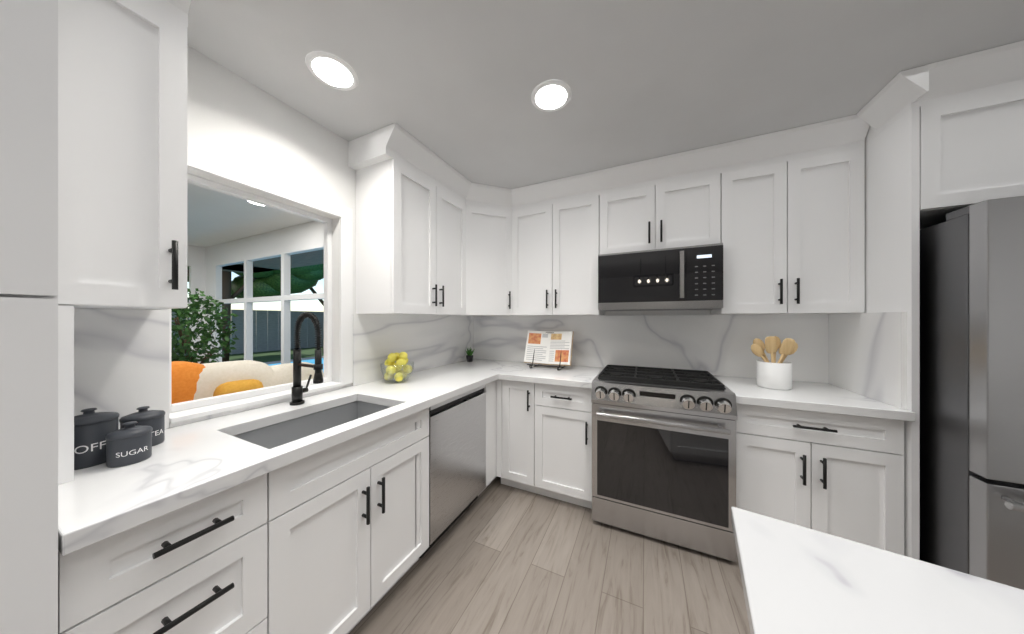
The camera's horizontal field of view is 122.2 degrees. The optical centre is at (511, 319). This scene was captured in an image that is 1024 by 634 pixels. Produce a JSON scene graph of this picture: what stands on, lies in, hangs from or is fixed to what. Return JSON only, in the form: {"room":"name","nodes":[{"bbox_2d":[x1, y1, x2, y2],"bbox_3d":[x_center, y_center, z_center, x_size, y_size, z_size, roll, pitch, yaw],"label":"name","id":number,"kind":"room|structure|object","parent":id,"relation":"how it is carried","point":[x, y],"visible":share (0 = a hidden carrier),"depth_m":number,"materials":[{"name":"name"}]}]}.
{"room":"kitchen","nodes":[
{"label":"kitchen","id":0,"kind":"room"},
{"bbox_2d":[187,245,204,363],"bbox_3d":[-5.908,0.113,1.905,0.070,2.440,5.670,0,0,25],"label":"wall","id":1,"kind":"structure","parent":0,"point":[196,259],"depth_m":4.26,"materials":[{"name":"white paint"}]},
{"bbox_2d":[187,249,323,272],"bbox_3d":[-4.269,-0.987,1.631,5.530,0.100,6.570,0,0,25],"label":"roof overhang","id":2,"kind":"object","parent":1,"relation":"attached to","point":[303,259],"visible":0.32,"depth_m":4.73,"materials":[{"name":"brown wood"}]},
{"bbox_2d":[205,221,323,363],"bbox_3d":[-2.801,0.113,3.482,4.450,2.440,0.070,0,0,25],"label":"windows","id":3,"kind":"structure","parent":1,"relation":"in","point":[284,244],"depth_m":3.65,"materials":[{"name":"white"}]},
{"bbox_2d":[86,45,445,387],"bbox_3d":[-1.792,0.113,0.260,0.120,2.440,6.200,0,0,25],"label":"wall","id":4,"kind":"structure","parent":0,"point":[233,118],"depth_m":1.39,"materials":[{"name":"paint"}]},
{"bbox_2d":[58,0,189,311],"bbox_3d":[-1.253,-0.513,0.870,0.330,0.953,0.257,0,0,25],"label":"upper cabinet","id":5,"kind":"object","parent":4,"relation":"attached to","point":[122,64],"depth_m":0.81,"materials":[{"name":"white wood"}]},
{"bbox_2d":[160,147,352,422],"bbox_3d":[-1.238,-0.146,1.425,0.170,1.091,0.830,0,0,25],"label":"trim","id":6,"kind":"structure","parent":4,"relation":"attached to","point":[226,170],"depth_m":1.49,"materials":[{"name":"white"}]},
{"bbox_2d":[354,144,465,315],"bbox_3d":[-0.661,-0.513,2.082,0.368,0.953,0.793,0,0,25],"label":"upper cabinet","id":7,"kind":"object","parent":4,"relation":"attached to","point":[411,220],"depth_m":1.79,"materials":[{"name":"white wood"}]},
{"bbox_2d":[58,308,906,455],"bbox_3d":[0.329,0.191,1.366,2.772,0.454,2.388,0,0,25],"label":"backsplash","id":8,"kind":"structure","parent":4,"relation":"attached to","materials":[{"name":"stone"}]},
{"bbox_2d":[466,187,517,315],"bbox_3d":[-0.255,-0.513,2.590,0.670,0.953,0.669,0,0,25],"label":"upper cabinet","id":9,"kind":"object","parent":4,"relation":"attached to","point":[491,213],"depth_m":2.42,"materials":[{"name":"white wood"}]},
{"bbox_2d":[349,477,750,633],"bbox_3d":[0.007,1.383,-0.520,4.040,0.100,6.320,0,0,25],"label":"floor","id":10,"kind":"structure","parent":0,"point":[498,557],"depth_m":1.44,"materials":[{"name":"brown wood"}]},
{"bbox_2d":[0,0,57,633],"bbox_3d":[-1.298,0.114,0.303,0.730,2.437,0.799,0,0,25],"label":"pantry cabinet","id":11,"kind":"object","parent":10,"relation":"on","point":[28,316],"visible":1,"depth_m":0.51,"materials":[{"name":"white wood"}]},
{"bbox_2d":[58,560,105,633],"bbox_3d":[-1.094,0.897,0.878,0.609,0.870,0.409,0,0,25],"label":"base cabinet","id":12,"kind":"object","parent":10,"relation":"on","point":[74,617],"depth_m":0.58,"materials":[{"name":"white wood"}]},
{"bbox_2d":[419,384,485,557],"bbox_3d":[-0.582,0.896,1.931,0.585,0.863,0.593,0,0,25],"label":"dishwasher","id":13,"kind":"object","parent":10,"relation":"on","point":[457,455],"visible":0.46,"depth_m":1.74,"materials":[{"name":"silver metal"}]},
{"bbox_2d":[518,460,541,494],"bbox_3d":[0.178,0.897,2.419,0.380,0.870,0.609,0,0,25],"label":"base cabinet","id":14,"kind":"object","parent":10,"relation":"on","point":[533,483],"depth_m":2.10,"materials":[{"name":"white wood"}]},
{"bbox_2d":[542,388,591,508],"bbox_3d":[0.457,0.897,2.288,0.483,0.870,0.609,0,0,25],"label":"base cabinet","id":15,"kind":"object","parent":10,"relation":"on","point":[567,464],"depth_m":1.98,"materials":[{"name":"white wood"}]},
{"bbox_2d":[58,360,602,633],"bbox_3d":[-0.326,0.440,1.642,1.350,0.043,2.445,0,0,25],"label":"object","id":16,"kind":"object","parent":15,"relation":"on","point":[216,531],"depth_m":0.96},
{"bbox_2d":[74,408,119,469],"bbox_3d":[-1.234,0.339,0.824,0.104,0.157,0.104,0,0,25],"label":"coffee canister","id":17,"kind":"object","parent":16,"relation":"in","point":[92,428],"visible":0.71,"depth_m":0.80,"materials":[{"name":"black ceramic"}]},
{"bbox_2d":[105,421,152,467],"bbox_3d":[-1.127,0.360,0.834,0.083,0.114,0.083,0,0,25],"label":"sugar canister","id":18,"kind":"object","parent":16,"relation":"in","point":[129,443],"visible":1,"depth_m":0.81,"materials":[{"name":"black ceramic"}]},
{"bbox_2d":[119,406,164,445],"bbox_3d":[-1.224,0.353,0.938,0.094,0.127,0.094,0,0,25],"label":"tea canister","id":19,"kind":"object","parent":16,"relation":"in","point":[145,416],"visible":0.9,"depth_m":0.93,"materials":[{"name":"grey ceramic"}]},
{"bbox_2d":[290,312,322,405],"bbox_3d":[-0.984,0.190,1.377,0.220,0.454,0.090,0,0,25],"label":"faucet","id":20,"kind":"object","parent":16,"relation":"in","point":[298,390],"visible":1,"depth_m":1.38,"materials":[{"name":"black metal"}]},
{"bbox_2d":[234,401,389,448],"bbox_3d":[-0.829,0.567,1.255,0.423,0.210,0.628,0,0,25],"label":"sink","id":21,"kind":"object","parent":16,"relation":"in","point":[276,435],"visible":0.06,"depth_m":1.37,"materials":[{"name":"grey metal"}]},
{"bbox_2d":[380,352,413,382],"bbox_3d":[-0.771,0.317,1.901,0.212,0.200,0.212,0,0,25],"label":"lemon bowl","id":22,"kind":"object","parent":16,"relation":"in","point":[396,363],"visible":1,"depth_m":1.86,"materials":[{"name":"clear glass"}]},
{"bbox_2d":[465,347,474,361],"bbox_3d":[-0.418,0.343,2.817,0.105,0.148,0.089,0,0,25],"label":"plant","id":23,"kind":"object","parent":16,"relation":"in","point":[469,356],"visible":1,"depth_m":2.79,"materials":[{"name":"green plant"}]},
{"bbox_2d":[524,331,573,369],"bbox_3d":[0.307,0.257,2.429,0.415,0.315,0.234,0,0,25],"label":"cookbook stand","id":24,"kind":"object","parent":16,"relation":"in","point":[548,348],"visible":0.96,"depth_m":2.43,"materials":[{"name":"white paper"}]},
{"bbox_2d":[591,365,736,561],"bbox_3d":[0.988,0.848,1.946,0.758,0.931,0.737,0,0,25],"label":"range","id":25,"kind":"object","parent":10,"relation":"on","point":[663,454],"visible":1,"depth_m":1.66,"materials":[{"name":"silver metal"}]},
{"bbox_2d":[736,404,905,554],"bbox_3d":[1.665,0.897,1.719,0.649,0.870,0.609,0,0,25],"label":"base cabinet","id":26,"kind":"object","parent":10,"relation":"on","point":[839,476],"depth_m":1.42,"materials":[{"name":"white wood"}]},
{"bbox_2d":[714,376,915,421],"bbox_3d":[1.658,0.440,1.701,0.653,0.043,0.647,0,0,25],"label":"countertop","id":27,"kind":"structure","parent":26,"relation":"on","point":[804,395],"depth_m":1.49,"materials":[{"name":"white stone"}]},
{"bbox_2d":[751,336,797,389],"bbox_3d":[1.617,0.259,1.739,0.228,0.316,0.162,0,0,25],"label":"utensil crock","id":28,"kind":"object","parent":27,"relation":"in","point":[773,373],"visible":1,"depth_m":1.71,"materials":[{"name":"white ceramic"}]},
{"bbox_2d":[731,507,1023,633],"bbox_3d":[0.780,0.873,-0.521,1.750,0.919,1.600,0,0,33],"label":"kitchen island","id":29,"kind":"object","parent":10,"relation":"on","point":[796,579],"visible":1,"depth_m":0.43,"materials":[{"name":"stone"}]},
{"bbox_2d":[842,40,1023,559],"bbox_3d":[2.373,0.114,1.338,1.095,2.437,0.695,0,0,25],"label":"enclosure","id":30,"kind":"object","parent":10,"relation":"on","point":[943,138],"visible":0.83,"depth_m":1.28,"materials":[{"name":"white wood"}]},
{"bbox_2d":[920,196,1023,589],"bbox_3d":[2.364,0.440,1.198,0.939,1.784,0.903,0,0,25],"label":"refrigerator","id":31,"kind":"object","parent":10,"relation":"on","point":[971,389],"visible":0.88,"depth_m":1.10,"materials":[{"name":"stainless steel"},{"name":"dark gray painted metal"},{"name":"black plastic"}]},
{"bbox_2d":[187,0,1023,246],"bbox_3d":[-2.006,-1.157,0.427,8.490,0.100,6.320,0,0,25],"label":"ceiling","id":32,"kind":"structure","parent":0,"point":[453,83],"depth_m":1.23,"materials":[{"name":"paint"}]},
{"bbox_2d":[245,200,267,206],"bbox_3d":[-2.385,-1.103,2.662,0.200,0.007,0.200,0,0,25],"label":"recessed light","id":33,"kind":"object","parent":32,"relation":"in","point":[255,203],"visible":0.27,"depth_m":2.68,"materials":[{"name":"white"}]},
{"bbox_2d":[305,51,357,90],"bbox_3d":[-0.800,-1.103,1.263,0.200,0.007,0.200,0,0,25],"label":"recessed light","id":34,"kind":"object","parent":32,"relation":"in","point":[331,70],"visible":1,"depth_m":1.25,"materials":[{"name":"white"}]},
{"bbox_2d":[531,80,571,111],"bbox_3d":[0.194,-1.103,1.403,0.200,0.007,0.200,0,0,25],"label":"recessed light","id":35,"kind":"object","parent":32,"relation":"in","point":[550,95],"visible":1,"depth_m":1.39,"materials":[{"name":"white"}]},
{"bbox_2d":[564,310,744,315],"bbox_3d":[1.327,0.113,2.284,4.040,2.440,0.120,0,0,25],"label":"wall","id":36,"kind":"structure","parent":0,"point":[687,312],"depth_m":2.27,"materials":[{"name":"paint"}]},
{"bbox_2d":[518,192,561,315],"bbox_3d":[0.235,-0.513,2.526,0.471,0.953,0.368,0,0,25],"label":"upper cabinet","id":37,"kind":"object","parent":36,"relation":"attached to","point":[540,218],"depth_m":2.37,"materials":[{"name":"white wood"}]},
{"bbox_2d":[562,184,609,315],"bbox_3d":[0.570,-0.513,2.389,0.494,0.953,0.330,0,0,25],"label":"upper cabinet","id":38,"kind":"object","parent":36,"relation":"attached to","point":[585,215],"depth_m":2.22,"materials":[{"name":"white wood"}]},
{"bbox_2d":[610,164,725,253],"bbox_3d":[1.083,-0.736,2.147,0.762,0.508,0.330,0,0,25],"label":"upper cabinet","id":39,"kind":"object","parent":36,"relation":"attached to","point":[675,209],"depth_m":1.96,"materials":[{"name":"white wood"}]},
{"bbox_2d":[598,243,722,310],"bbox_3d":[1.062,-0.276,2.103,0.756,0.407,0.426,0,0,25],"label":"microwave","id":40,"kind":"object","parent":39,"relation":"attached to","point":[683,278],"visible":1,"depth_m":1.91,"materials":[{"name":"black metal"}]},
{"bbox_2d":[711,136,865,314],"bbox_3d":[1.696,-0.513,1.859,0.713,0.953,0.330,0,0,25],"label":"upper cabinet","id":41,"kind":"object","parent":36,"relation":"attached to","point":[780,216],"depth_m":1.68,"materials":[{"name":"white wood"}]},
{"bbox_3d":[-3.972,1.383,0.994,4.450,0.100,5.670,0,0,25],"label":"floor","id":42,"kind":"structure","parent":0,"visible":0},
{"bbox_2d":[171,288,238,363],"bbox_3d":[-3.002,0.511,2.591,0.700,1.641,0.690,0,0,25],"label":"ficus tree","id":43,"kind":"object","parent":42,"relation":"on","point":[184,350],"visible":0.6,"depth_m":2.61,"materials":[{"name":"green plant"}]},
{"bbox_2d":[171,360,323,403],"bbox_3d":[-1.839,0.769,1.443,0.948,1.127,2.100,0,0,25],"label":"sofa","id":44,"kind":"object","parent":42,"relation":"on","point":[190,381],"visible":0.19,"depth_m":1.50,"materials":[{"name":"fabric"}]},
{"label":"outside","id":45,"kind":"structure","parent":0,"visible":0},
{"bbox_2d":[174,347,323,362],"bbox_3d":[-14.043,1.518,9.454,29.879,0.130,60.000,0,0,25],"label":"ground","id":46,"kind":"structure","parent":45,"point":[267,356],"depth_m":11.40,"materials":[{"name":"green plant"}]},
{"bbox_2d":[171,308,323,353],"bbox_3d":[-5.761,0.518,3.919,33.580,1.870,21.040,0,0,25],"label":"fence","id":47,"kind":"object","parent":46,"relation":"on","point":[266,330],"visible":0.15,"depth_m":13.00,"materials":[{"name":"grey wood"}]},
{"bbox_2d":[187,264,323,361],"bbox_3d":[-3.483,-1.972,9.974,18.061,7.141,20.069,0,0,25],"label":"trees","id":48,"kind":"object","parent":46,"relation":"on","point":[268,283],"depth_m":10.33,"materials":[{"name":"green plant"}]},
{"bbox_2d":[264,356,323,372],"bbox_3d":[-2.551,1.418,9.072,10.000,0.070,8.500,0,0,25],"label":"pool","id":49,"kind":"object","parent":46,"relation":"on","point":[310,359],"depth_m":9.30,"materials":[{"name":"blue liquid"}]}
]}

